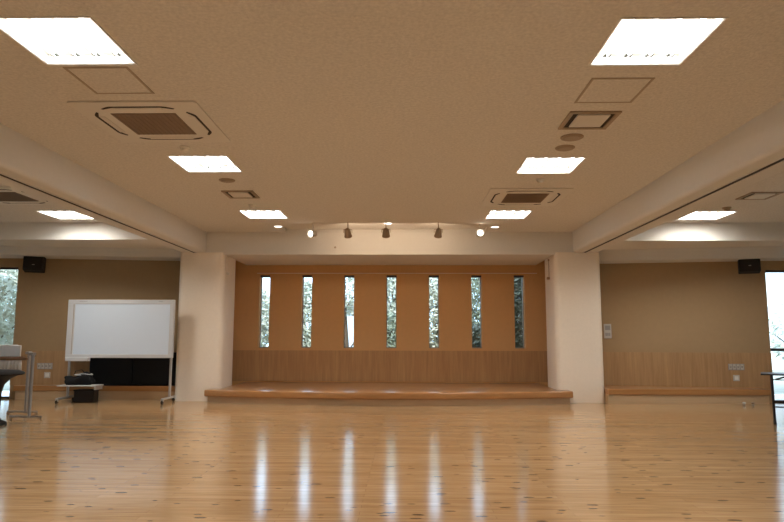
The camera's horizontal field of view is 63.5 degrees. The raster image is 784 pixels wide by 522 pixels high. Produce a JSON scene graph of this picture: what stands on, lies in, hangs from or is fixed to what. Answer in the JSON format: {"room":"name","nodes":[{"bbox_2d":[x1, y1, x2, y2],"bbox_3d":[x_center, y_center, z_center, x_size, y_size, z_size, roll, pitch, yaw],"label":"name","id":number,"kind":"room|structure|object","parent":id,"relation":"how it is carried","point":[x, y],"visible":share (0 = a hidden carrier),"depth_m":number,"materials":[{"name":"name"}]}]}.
{"room":"community hall","nodes":[
{"label":"community hall","id":0,"kind":"room"},
{"bbox_2d":[0,258,179,398],"bbox_3d":[-6.445,0.865,11.684,5.639,3.250,0.451,1,-7,-4],"label":"wall","id":1,"kind":"structure","parent":0,"point":[42,299],"depth_m":11.60,"materials":[{"name":"paint"}]},
{"bbox_2d":[0,267,18,398],"bbox_3d":[-8.009,1.290,11.499,2.495,2.355,0.060,0,-7,1],"label":"window","id":2,"kind":"structure","parent":1,"relation":"in","point":[1,268],"depth_m":11.59,"materials":[{"name":"brown metal"}]},
{"bbox_2d":[22,256,45,272],"bbox_3d":[-6.423,0.050,11.396,0.330,0.313,0.369,3,-7,-21],"label":"wall speaker","id":3,"kind":"object","parent":1,"relation":"attached to","point":[31,264],"visible":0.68,"depth_m":11.25,"materials":[{"name":"black plastic"}]},
{"bbox_2d":[23,256,42,268],"bbox_3d":[-6.362,0.017,11.246,0.300,0.259,0.040,3,-7,-21],"label":"grille","id":4,"kind":"object","parent":3,"relation":"attached to","point":[29,262],"depth_m":11.24,"materials":[{"name":"grey"}]},
{"bbox_2d":[37,363,52,368],"bbox_3d":[-6.228,1.885,11.364,0.264,0.112,0.018,1,-7,-7],"label":"electrical outlet","id":5,"kind":"object","parent":1,"relation":"attached to","point":[39,365],"visible":1,"depth_m":11.36,"materials":[{"name":"grey plastic"}]},
{"bbox_2d":[44,372,49,377],"bbox_3d":[-6.178,2.044,11.351,0.106,0.106,0.018,1,-7,-7],"label":"outlet","id":6,"kind":"object","parent":1,"relation":"attached to","point":[46,374],"visible":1,"depth_m":11.34,"materials":[{"name":"grey plastic"}]},
{"bbox_2d":[10,351,176,384],"bbox_3d":[-5.224,1.935,11.501,3.170,0.606,0.012,1,-7,-7],"label":"wall paneling","id":7,"kind":"structure","parent":1,"relation":"attached to","point":[59,370],"depth_m":11.38,"materials":[{"name":"brown wood"}]},
{"bbox_2d":[232,260,547,385],"bbox_3d":[-0.030,1.014,12.804,7.500,3.250,0.220,0,-7,1],"label":"wall","id":8,"kind":"structure","parent":0,"point":[286,290],"depth_m":12.71,"materials":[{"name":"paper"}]},
{"bbox_2d":[302,275,311,347],"bbox_3d":[-1.715,1.023,12.831,0.204,1.460,0.150,0,-7,1],"label":"window","id":9,"kind":"structure","parent":8,"relation":"in","point":[303,276],"depth_m":12.85,"materials":[{"name":"beige"}]},
{"bbox_2d":[344,275,353,347],"bbox_3d":[-0.863,1.023,12.814,0.204,1.460,0.150,0,-7,1],"label":"window","id":10,"kind":"structure","parent":8,"relation":"in","point":[345,276],"depth_m":12.83,"materials":[{"name":"beige"}]},
{"bbox_2d":[232,350,547,381],"bbox_3d":[-0.034,2.083,12.558,6.900,0.608,0.012,0,-7,1],"label":"wainscoting","id":11,"kind":"structure","parent":8,"relation":"attached to","point":[247,365],"depth_m":12.55,"materials":[{"name":"brown wood"}]},
{"bbox_2d":[386,275,396,347],"bbox_3d":[-0.010,1.023,12.797,0.204,1.460,0.150,0,-7,1],"label":"window","id":12,"kind":"structure","parent":8,"relation":"in","point":[388,276],"depth_m":12.81,"materials":[{"name":"beige"}]},
{"bbox_2d":[257,273,536,347],"bbox_3d":[0.089,0.998,12.753,5.620,1.499,0.240,0,-7,1],"label":"window","id":13,"kind":"structure","parent":8,"relation":"in","point":[262,276],"depth_m":12.74,"materials":[{"name":"beige"}]},
{"bbox_2d":[429,275,438,347],"bbox_3d":[0.843,1.023,12.780,0.204,1.460,0.150,0,-7,1],"label":"window","id":14,"kind":"structure","parent":8,"relation":"in","point":[430,276],"depth_m":12.79,"materials":[{"name":"beige"}]},
{"bbox_2d":[471,275,481,347],"bbox_3d":[1.696,1.023,12.763,0.204,1.460,0.150,0,-7,1],"label":"window","id":15,"kind":"structure","parent":8,"relation":"in","point":[472,276],"depth_m":12.78,"materials":[{"name":"beige"}]},
{"bbox_2d":[514,275,523,347],"bbox_3d":[2.549,1.022,12.746,0.204,1.460,0.150,0,-7,1],"label":"window","id":16,"kind":"structure","parent":8,"relation":"in","point":[515,276],"depth_m":12.76,"materials":[{"name":"beige"}]},
{"bbox_2d":[0,0,783,231],"bbox_3d":[-0.199,-1.366,4.298,18.800,0.050,17.800,0,-7,1],"label":"ceiling","id":17,"kind":"structure","parent":0,"point":[364,114],"depth_m":5.01,"materials":[{"name":"paint"}]},
{"bbox_2d":[0,186,55,204],"bbox_3d":[-5.079,-0.852,8.363,1.030,0.022,1.030,0,-7,1],"label":"air conditioner","id":18,"kind":"object","parent":17,"relation":"attached to","point":[8,195],"visible":0.62,"depth_m":8.44,"materials":[{"name":"beige plastic"}]},
{"bbox_2d":[0,192,37,200],"bbox_3d":[-5.079,-0.847,8.363,0.540,0.004,0.540,0,-7,1],"label":"grille","id":19,"kind":"object","parent":18,"relation":"attached to","point":[4,196],"depth_m":8.39,"materials":[{"name":"brown"}]},
{"bbox_2d":[36,211,92,218],"bbox_3d":[-4.953,-0.736,9.687,0.624,0.076,0.648,0,-7,1],"label":"ceiling light","id":20,"kind":"object","parent":17,"relation":"attached to","point":[56,214],"visible":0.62,"depth_m":9.88,"materials":[{"name":"white plastic"}]},
{"bbox_2d":[0,16,136,64],"bbox_3d":[-2.051,-1.412,4.003,0.624,0.076,0.648,0,-7,1],"label":"ceiling light","id":21,"kind":"object","parent":17,"relation":"attached to","point":[54,40],"visible":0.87,"depth_m":4.07,"materials":[{"name":"white plastic"}]},
{"bbox_2d":[50,50,59,56],"bbox_3d":[-2.256,-1.387,4.240,0.048,0.030,0.045,0,-7,1],"label":"socket","id":22,"kind":"object","parent":21,"relation":"attached to","point":[56,53],"depth_m":4.23,"materials":[{"name":"grey plastic"}]},
{"bbox_2d":[71,50,79,56],"bbox_3d":[-2.116,-1.387,4.238,0.048,0.030,0.045,0,-7,1],"label":"socket","id":23,"kind":"object","parent":21,"relation":"attached to","point":[76,53],"depth_m":4.22,"materials":[{"name":"grey plastic"}]},
{"bbox_2d":[91,50,100,56],"bbox_3d":[-1.977,-1.387,4.235,0.048,0.030,0.045,0,-7,1],"label":"socket","id":24,"kind":"object","parent":21,"relation":"attached to","point":[96,53],"depth_m":4.22,"materials":[{"name":"grey"}]},
{"bbox_2d":[112,50,121,56],"bbox_3d":[-1.837,-1.387,4.232,0.048,0.030,0.045,0,-7,1],"label":"socket","id":25,"kind":"object","parent":21,"relation":"attached to","point":[117,53],"depth_m":4.22,"materials":[{"name":"grey plastic"}]},
{"bbox_2d":[0,222,181,260],"bbox_3d":[-6.458,-0.286,11.425,5.600,0.443,2.240,0,-7,1],"label":"beam","id":26,"kind":"structure","parent":17,"relation":"attached to","point":[49,240],"depth_m":10.62,"materials":[{"name":"paint"}]},
{"bbox_2d":[0,123,206,252],"bbox_3d":[-3.678,-1.263,3.484,0.455,0.384,15.670,0,-7,1],"label":"beam","id":27,"kind":"structure","parent":17,"relation":"attached to","point":[28,166],"depth_m":7.10,"materials":[{"name":"paint"}]},
{"bbox_2d":[63,67,154,93],"bbox_3d":[-2.040,-1.306,4.600,0.450,0.005,0.480,0,-7,1],"label":"ceiling hatch","id":28,"kind":"object","parent":17,"relation":"attached to","point":[101,80],"visible":1,"depth_m":4.59,"materials":[{"name":"beige"}]},
{"bbox_2d":[67,100,229,142],"bbox_3d":[-2.050,-1.189,5.498,1.030,0.022,1.030,0,-7,1],"label":"air conditioner","id":29,"kind":"object","parent":17,"relation":"attached to","point":[181,120],"visible":1,"depth_m":5.39,"materials":[{"name":"beige plastic"}]},
{"bbox_2d":[110,113,195,134],"bbox_3d":[-2.050,-1.185,5.497,0.540,0.004,0.540,0,-7,1],"label":"grille","id":30,"kind":"object","parent":29,"relation":"attached to","point":[137,123],"depth_m":5.47,"materials":[{"name":"brown"}]},
{"bbox_2d":[179,145,189,151],"bbox_3d":[-2.027,-1.092,6.196,0.100,0.050,0.100,0,-7,1],"label":"smoke detector","id":31,"kind":"object","parent":17,"relation":"attached to","point":[184,148],"visible":1,"depth_m":6.17,"materials":[{"name":"beige plastic"}]},
{"bbox_2d":[167,155,242,171],"bbox_3d":[-1.995,-1.074,6.817,0.624,0.076,0.648,0,-7,1],"label":"ceiling light","id":32,"kind":"object","parent":17,"relation":"attached to","point":[190,163],"visible":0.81,"depth_m":6.95,"materials":[{"name":"white plastic"}]},
{"bbox_2d":[219,178,234,182],"bbox_3d":[-1.956,-0.949,7.507,0.190,0.020,0.190,0,-7,1],"label":"ceiling speaker","id":33,"kind":"object","parent":17,"relation":"attached to","point":[225,180],"visible":1,"depth_m":7.46,"materials":[{"name":"beige plastic"}]},
{"bbox_2d":[220,179,232,182],"bbox_3d":[-1.956,-0.943,7.506,0.152,0.008,0.152,0,-7,1],"label":"grille","id":34,"kind":"object","parent":33,"relation":"attached to","point":[221,180],"depth_m":7.47,"materials":[{"name":"beige plastic"}]},
{"bbox_2d":[221,190,259,198],"bbox_3d":[-1.966,-0.860,8.242,0.400,0.022,0.410,0,-7,1],"label":"ceiling vent","id":35,"kind":"object","parent":17,"relation":"in","point":[232,194],"visible":1,"depth_m":8.18,"materials":[{"name":"beige plastic"}]},
{"bbox_2d":[238,210,288,218],"bbox_3d":[-1.940,-0.737,9.622,0.624,0.076,0.648,0,-7,1],"label":"ceiling light","id":36,"kind":"object","parent":17,"relation":"attached to","point":[250,214],"visible":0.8,"depth_m":9.84,"materials":[{"name":"white plastic"}]},
{"bbox_2d":[307,223,316,237],"bbox_3d":[-1.308,-0.512,10.483,0.132,0.276,0.155,-5,-8,34],"label":"spotlight","id":37,"kind":"object","parent":17,"relation":"hanging from","point":[310,233],"visible":0.85,"depth_m":10.45,"materials":[{"name":"white metal"}]},
{"bbox_2d":[343,222,351,237],"bbox_3d":[-0.723,-0.512,10.384,0.148,0.296,0.166,0,-7,1],"label":"spotlight","id":38,"kind":"object","parent":17,"relation":"hanging from","point":[347,231],"visible":0.8,"depth_m":10.34,"materials":[{"name":"beige metal"}]},
{"bbox_2d":[381,222,389,237],"bbox_3d":[-0.099,-0.515,10.352,0.148,0.296,0.166,0,-7,1],"label":"spotlight","id":39,"kind":"object","parent":17,"relation":"hanging from","point":[385,234],"visible":0.79,"depth_m":10.30,"materials":[{"name":"beige"}]},
{"bbox_2d":[223,229,554,264],"bbox_3d":[-0.046,-0.243,12.009,5.846,0.460,1.658,0,-7,1],"label":"beam","id":40,"kind":"structure","parent":17,"relation":"attached to","point":[292,246],"depth_m":11.21,"materials":[{"name":"paint"}]},
{"bbox_2d":[434,222,442,237],"bbox_3d":[0.757,-0.513,10.355,0.148,0.296,0.166,0,-7,1],"label":"spotlight","id":41,"kind":"object","parent":17,"relation":"hanging from","point":[438,232],"visible":0.81,"depth_m":10.31,"materials":[{"name":"beige metal"}]},
{"bbox_2d":[475,224,483,237],"bbox_3d":[1.444,-0.517,10.467,0.148,0.257,0.158,0,-7,1],"label":"spotlight","id":42,"kind":"object","parent":17,"relation":"hanging from","point":[480,232],"visible":0.81,"depth_m":10.42,"materials":[{"name":"white metal"}]},
{"bbox_2d":[485,210,532,218],"bbox_3d":[1.753,-0.733,9.588,0.624,0.076,0.648,0,-7,1],"label":"ceiling light","id":43,"kind":"object","parent":17,"relation":"attached to","point":[493,214],"visible":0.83,"depth_m":9.81,"materials":[{"name":"white plastic"}]},
{"bbox_2d":[481,188,572,205],"bbox_3d":[1.753,-0.834,8.386,1.030,0.022,1.030,0,-7,1],"label":"air conditioner","id":44,"kind":"object","parent":17,"relation":"attached to","point":[495,196],"visible":1,"depth_m":8.28,"materials":[{"name":"beige plastic"}]},
{"bbox_2d":[501,194,548,202],"bbox_3d":[1.753,-0.829,8.386,0.540,0.004,0.540,0,-7,1],"label":"grille","id":45,"kind":"object","parent":44,"relation":"attached to","point":[506,198],"depth_m":8.38,"materials":[{"name":"brown"}]},
{"bbox_2d":[536,178,544,183],"bbox_3d":[1.740,-0.935,7.432,0.100,0.050,0.100,0,-7,1],"label":"smoke detector","id":46,"kind":"object","parent":17,"relation":"attached to","point":[539,180],"visible":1,"depth_m":7.40,"materials":[{"name":"beige plastic"}]},
{"bbox_2d":[515,157,586,173],"bbox_3d":[1.698,-1.062,6.848,0.624,0.076,0.648,0,-7,1],"label":"ceiling light","id":47,"kind":"object","parent":17,"relation":"attached to","point":[530,165],"visible":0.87,"depth_m":7.00,"materials":[{"name":"white plastic"}]},
{"bbox_2d":[555,145,574,150],"bbox_3d":[1.691,-1.099,6.193,0.190,0.020,0.190,0,-7,1],"label":"ceiling speaker","id":48,"kind":"object","parent":17,"relation":"attached to","point":[561,147],"visible":1,"depth_m":6.16,"materials":[{"name":"beige plastic"}]},
{"bbox_2d":[557,146,572,150],"bbox_3d":[1.691,-1.093,6.192,0.152,0.008,0.152,0,-7,1],"label":"grille","id":49,"kind":"object","parent":48,"relation":"attached to","point":[559,148],"depth_m":6.16,"materials":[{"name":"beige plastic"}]},
{"bbox_2d":[560,133,583,140],"bbox_3d":[1.667,-1.138,5.866,0.210,0.020,0.210,0,-7,1],"label":"ceiling speaker","id":50,"kind":"object","parent":17,"relation":"attached to","point":[574,136],"visible":1,"depth_m":5.82,"materials":[{"name":"beige plastic"}]},
{"bbox_2d":[563,135,580,140],"bbox_3d":[1.667,-1.132,5.865,0.168,0.008,0.168,0,-7,1],"label":"grille","id":51,"kind":"object","parent":50,"relation":"attached to","point":[565,137],"depth_m":5.83,"materials":[{"name":"beige plastic"}]},
{"bbox_2d":[558,111,621,129],"bbox_3d":[1.676,-1.193,5.404,0.420,0.022,0.430,0,-7,1],"label":"ceiling vent","id":52,"kind":"object","parent":17,"relation":"in","point":[575,120],"visible":1,"depth_m":5.36,"materials":[{"name":"beige plastic"}]},
{"bbox_2d":[574,78,654,102],"bbox_3d":[1.659,-1.278,4.765,0.450,0.005,0.480,0,-7,1],"label":"ceiling hatch","id":53,"kind":"object","parent":17,"relation":"attached to","point":[598,90],"visible":1,"depth_m":4.75,"materials":[{"name":"beige"}]},
{"bbox_2d":[588,17,728,65],"bbox_3d":[1.641,-1.405,3.994,0.624,0.076,0.648,0,-7,1],"label":"ceiling light","id":54,"kind":"object","parent":17,"relation":"attached to","point":[633,41],"visible":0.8,"depth_m":4.06,"materials":[{"name":"white plastic"}]},
{"bbox_2d":[603,51,611,57],"bbox_3d":[1.436,-1.380,4.232,0.048,0.030,0.045,0,-7,1],"label":"socket","id":55,"kind":"object","parent":54,"relation":"attached to","point":[605,54],"depth_m":4.22,"materials":[{"name":"grey"}]},
{"bbox_2d":[624,51,632,56],"bbox_3d":[1.576,-1.380,4.229,0.048,0.030,0.045,0,-7,1],"label":"socket","id":56,"kind":"object","parent":54,"relation":"attached to","point":[626,53],"depth_m":4.21,"materials":[{"name":"grey"}]},
{"bbox_2d":[645,51,653,56],"bbox_3d":[1.716,-1.380,4.226,0.048,0.030,0.045,0,-7,1],"label":"socket","id":57,"kind":"object","parent":54,"relation":"attached to","point":[647,53],"depth_m":4.21,"materials":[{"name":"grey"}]},
{"bbox_2d":[666,51,674,56],"bbox_3d":[1.856,-1.380,4.223,0.048,0.030,0.045,0,-7,1],"label":"socket","id":58,"kind":"object","parent":54,"relation":"attached to","point":[668,53],"depth_m":4.21,"materials":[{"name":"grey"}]},
{"bbox_2d":[572,100,783,252],"bbox_3d":[3.245,-1.264,3.346,0.455,0.384,15.670,0,-7,1],"label":"beam","id":59,"kind":"structure","parent":17,"relation":"attached to","point":[753,152],"depth_m":6.50,"materials":[{"name":"paint"}]},
{"bbox_2d":[599,222,783,263],"bbox_3d":[6.340,-0.252,11.217,5.600,0.503,2.140,0,-7,1],"label":"beam","id":60,"kind":"structure","parent":17,"relation":"attached to","point":[764,241],"depth_m":10.59,"materials":[{"name":"paint"}]},
{"bbox_2d":[676,211,737,219],"bbox_3d":[4.768,-0.723,9.623,0.624,0.076,0.648,0,-7,1],"label":"ceiling light","id":61,"kind":"object","parent":17,"relation":"attached to","point":[697,215],"visible":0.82,"depth_m":9.80,"materials":[{"name":"white plastic"}]},
{"bbox_2d":[735,192,783,199],"bbox_3d":[4.781,-0.843,8.257,0.400,0.022,0.410,0,-7,1],"label":"ceiling vent","id":62,"kind":"object","parent":17,"relation":"in","point":[752,195],"visible":1,"depth_m":8.22,"materials":[{"name":"beige plastic"}]},
{"bbox_2d":[0,391,783,521],"bbox_3d":[-0.206,1.661,3.935,18.800,0.150,17.800,0,-7,1],"label":"floor","id":63,"kind":"structure","parent":0,"point":[102,460],"depth_m":5.63,"materials":[{"name":"brown wood"}]},
{"bbox_2d":[0,369,24,425],"bbox_3d":[-5.047,1.714,7.954,0.740,0.680,0.740,0,-7,1],"label":"stool","id":64,"kind":"object","parent":63,"relation":"on","point":[6,375],"visible":1,"depth_m":7.94,"materials":[{"name":"black plastic"}]},
{"bbox_2d":[0,345,41,419],"bbox_3d":[-5.587,1.620,8.460,1.890,0.984,0.093,0,-7,1],"label":"folding table","id":65,"kind":"object","parent":63,"relation":"on","point":[5,350],"visible":0.91,"depth_m":8.46,"materials":[{"name":"white laminate"}]},
{"bbox_2d":[73,389,99,402],"bbox_3d":[-5.177,2.281,10.729,0.360,0.215,0.200,0,-7,1],"label":"storage box","id":66,"kind":"object","parent":63,"relation":"on","point":[80,395],"visible":0.98,"depth_m":10.64,"materials":[{"name":"brown metal"}]},
{"bbox_2d":[13,385,174,399],"bbox_3d":[-5.213,2.345,11.381,2.891,0.245,0.548,0,-7,1],"label":"wall ledge","id":67,"kind":"object","parent":63,"relation":"on","point":[40,392],"visible":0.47,"depth_m":11.12,"materials":[{"name":"brown wood"}]},
{"bbox_2d":[89,352,176,385],"bbox_3d":[-4.580,1.921,11.304,1.600,0.580,0.240,0,-7,1],"label":"base cabinet","id":68,"kind":"object","parent":67,"relation":"on","point":[106,371],"visible":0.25,"depth_m":11.18,"materials":[{"name":"black plastic"}]},
{"bbox_2d":[55,300,175,404],"bbox_3d":[-4.637,1.521,10.731,1.860,1.728,0.592,0,-7,1],"label":"whiteboard","id":69,"kind":"object","parent":63,"relation":"on","point":[95,328],"visible":0.96,"depth_m":10.77,"materials":[{"name":"grey"}]},
{"bbox_2d":[65,357,89,360],"bbox_3d":[-5.298,1.655,10.681,0.400,0.067,0.072,0,-7,1],"label":"tray","id":70,"kind":"object","parent":69,"relation":"on","point":[66,358],"depth_m":10.65,"materials":[{"name":"grey"}]},
{"bbox_2d":[64,370,95,384],"bbox_3d":[-5.263,1.957,10.688,0.530,0.257,0.240,0,-7,1],"label":"cloth bag","id":71,"kind":"object","parent":69,"relation":"on","point":[84,379],"visible":0.99,"depth_m":10.59,"materials":[{"name":"black fabric"}]},
{"bbox_2d":[57,384,103,386],"bbox_3d":[-5.243,2.093,10.662,0.650,0.018,0.300,0,-7,1],"label":"shelf","id":72,"kind":"object","parent":69,"relation":"attached to","point":[64,385],"depth_m":10.52,"materials":[{"name":"grey"}]},
{"bbox_2d":[175,232,235,400],"bbox_3d":[-3.356,1.000,11.486,0.810,2.948,0.810,0,-7,1],"label":"pillar","id":73,"kind":"structure","parent":63,"relation":"on","point":[204,355],"depth_m":11.10,"materials":[{"name":"paint"}]},
{"bbox_2d":[204,382,572,405],"bbox_3d":[-0.058,2.366,11.344,6.180,0.216,2.324,0,-7,1],"label":"stage platform","id":74,"kind":"object","parent":63,"relation":"on","point":[278,393],"visible":1,"depth_m":10.47,"materials":[{"name":"brown wood"}]},
{"bbox_2d":[545,232,604,402],"bbox_3d":[3.242,0.999,11.355,0.810,2.948,0.810,0,-7,1],"label":"pillar","id":75,"kind":"structure","parent":63,"relation":"on","point":[573,294],"depth_m":10.97,"materials":[{"name":"paint"}]},
{"bbox_2d":[604,386,770,404],"bbox_3d":[4.990,2.321,10.999,2.691,0.245,0.787,0,-7,1],"label":"wall ledge","id":76,"kind":"object","parent":63,"relation":"on","point":[612,394],"visible":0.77,"depth_m":10.62,"materials":[{"name":"brown wood"}]},
{"bbox_2d":[761,372,783,423],"bbox_3d":[5.648,1.748,7.891,1.795,0.646,0.440,-4,-8,30],"label":"folding table","id":77,"kind":"object","parent":63,"relation":"on","point":[771,374],"visible":1,"depth_m":8.21,"materials":[{"name":"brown metal"}]},
{"bbox_2d":[599,261,783,402],"bbox_3d":[6.333,0.853,11.353,5.642,3.250,0.468,-1,-7,6],"label":"wall","id":78,"kind":"structure","parent":0,"point":[698,307],"depth_m":11.33,"materials":[{"name":"paint"}]},
{"bbox_2d":[604,324,611,337],"bbox_3d":[3.913,1.274,11.499,0.130,0.260,0.036,-1,-7,10],"label":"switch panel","id":79,"kind":"object","parent":78,"relation":"attached to","point":[607,327],"visible":1,"depth_m":11.49,"materials":[{"name":"grey plastic"}]},
{"bbox_2d":[603,352,771,387],"bbox_3d":[5.060,1.925,11.227,3.080,0.606,0.012,-1,-7,10],"label":"wainscoting","id":80,"kind":"structure","parent":78,"relation":"attached to","point":[657,369],"depth_m":11.20,"materials":[{"name":"brown wood"}]},
{"bbox_2d":[728,364,744,369],"bbox_3d":[6.005,1.849,11.051,0.264,0.112,0.018,-1,-7,10],"label":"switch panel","id":81,"kind":"object","parent":78,"relation":"attached to","point":[730,366],"visible":1,"depth_m":11.05,"materials":[{"name":"grey plastic"}]},
{"bbox_2d":[733,375,739,380],"bbox_3d":[5.995,2.038,11.030,0.106,0.106,0.018,-1,-7,10],"label":"outlet","id":82,"kind":"object","parent":78,"relation":"attached to","point":[735,377],"visible":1,"depth_m":11.02,"materials":[{"name":"grey plastic"}]},
{"bbox_2d":[737,259,760,273],"bbox_3d":[6.229,0.063,11.063,0.330,0.313,0.369,-3,-8,24],"label":"wall speaker","id":83,"kind":"object","parent":78,"relation":"attached to","point":[745,266],"visible":0.77,"depth_m":10.92,"materials":[{"name":"black plastic"}]},
{"bbox_2d":[739,259,759,269],"bbox_3d":[6.161,0.030,10.916,0.300,0.259,0.040,-3,-8,24],"label":"grille","id":84,"kind":"object","parent":83,"relation":"attached to","point":[744,264],"depth_m":10.91,"materials":[{"name":"grey"}]},
{"label":"outside","id":85,"kind":"structure","parent":0,"visible":0},
{"bbox_2d":[3,346,783,393],"bbox_3d":[0.009,3.213,14.725,120.000,0.340,150.000,0,-7,1],"label":"ground","id":86,"kind":"structure","parent":85,"point":[778,384],"depth_m":16.98,"materials":[{"name":"soil"}]},
{"bbox_2d":[0,270,15,342],"bbox_3d":[-11.128,1.676,17.943,3.087,3.438,2.488,0,-7,1],"label":"tree","id":87,"kind":"object","parent":86,"relation":"on","point":[6,270],"visible":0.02,"depth_m":17.33,"materials":[{"name":"green plant"}]},
{"bbox_2d":[0,270,17,344],"bbox_3d":[-9.289,1.440,14.733,2.449,3.150,1.965,0,-7,1],"label":"tree","id":88,"kind":"object","parent":86,"relation":"on","point":[9,283],"visible":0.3,"depth_m":14.35,"materials":[{"name":"green plant"}]},
{"bbox_2d":[261,288,269,346],"bbox_3d":[-4.007,1.902,16.980,1.810,2.793,1.481,0,-7,1],"label":"tree","id":89,"kind":"object","parent":86,"relation":"on","point":[265,298],"visible":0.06,"depth_m":16.79,"materials":[{"name":"green plant"}]},
{"bbox_2d":[303,280,311,346],"bbox_3d":[-2.547,1.993,18.348,1.177,2.944,1.008,-2,-7,19],"label":"tree","id":90,"kind":"object","parent":86,"relation":"on","point":[307,291],"visible":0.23,"depth_m":18.11,"materials":[{"name":"green plant"}]},
{"bbox_2d":[345,278,353,346],"bbox_3d":[-1.254,1.724,16.943,1.363,3.149,1.046,0,-7,1],"label":"tree","id":91,"kind":"object","parent":86,"relation":"on","point":[349,281],"visible":0.17,"depth_m":16.86,"materials":[{"name":"green plant"}]},
{"bbox_2d":[311,302,391,346],"bbox_3d":[-1.601,3.458,29.334,4.000,2.850,5.600,0,-7,1],"label":"house","id":92,"kind":"structure","parent":86,"relation":"on","point":[350,319],"depth_m":26.88,"materials":[{"name":"grey tile"}]},
{"bbox_2d":[387,278,395,344],"bbox_3d":[0.029,1.770,18.534,1.534,3.441,1.246,0,-7,1],"label":"tree","id":93,"kind":"object","parent":86,"relation":"on","point":[391,283],"visible":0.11,"depth_m":18.23,"materials":[{"name":"green plant"}]},
{"bbox_2d":[387,312,395,346],"bbox_3d":[-0.081,2.225,16.059,0.985,1.953,0.827,0,-7,1],"label":"shrub","id":94,"kind":"object","parent":86,"relation":"on","point":[392,318],"visible":0.21,"depth_m":15.92,"materials":[{"name":"green plant"}]},
{"bbox_2d":[429,278,437,346],"bbox_3d":[1.195,1.778,16.485,1.139,2.943,0.953,0,-7,1],"label":"tree","id":95,"kind":"object","parent":86,"relation":"on","point":[433,288],"visible":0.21,"depth_m":16.28,"materials":[{"name":"green plant"}]},
{"bbox_2d":[471,278,479,325],"bbox_3d":[2.483,1.700,17.481,1.518,3.341,1.236,0,-7,1],"label":"tree","id":96,"kind":"object","parent":86,"relation":"on","point":[475,287],"visible":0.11,"depth_m":17.18,"materials":[{"name":"green plant"}]},
{"bbox_2d":[472,323,480,346],"bbox_3d":[2.205,2.323,15.500,1.060,1.636,0.872,0,-7,1],"label":"shrub","id":97,"kind":"object","parent":86,"relation":"on","point":[476,339],"visible":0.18,"depth_m":15.30,"materials":[{"name":"green plant"}]},
{"bbox_2d":[514,278,522,346],"bbox_3d":[3.421,1.531,16.060,1.431,3.340,1.171,0,-7,1],"label":"tree","id":98,"kind":"object","parent":86,"relation":"on","point":[517,281],"visible":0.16,"depth_m":15.74,"materials":[{"name":"green plant"}]},
{"bbox_2d":[765,270,783,400],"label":"window","id":99,"kind":"structure","parent":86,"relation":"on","point":[774,282],"depth_m":25.67,"materials":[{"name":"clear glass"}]},
{"bbox_2d":[768,302,783,360],"bbox_3d":[9.914,2.044,15.473,1.488,2.214,1.180,0,-7,1],"label":"shrub","id":100,"kind":"object","parent":86,"relation":"on","point":[773,325],"visible":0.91,"depth_m":15.57,"materials":[{"name":"green plant"}]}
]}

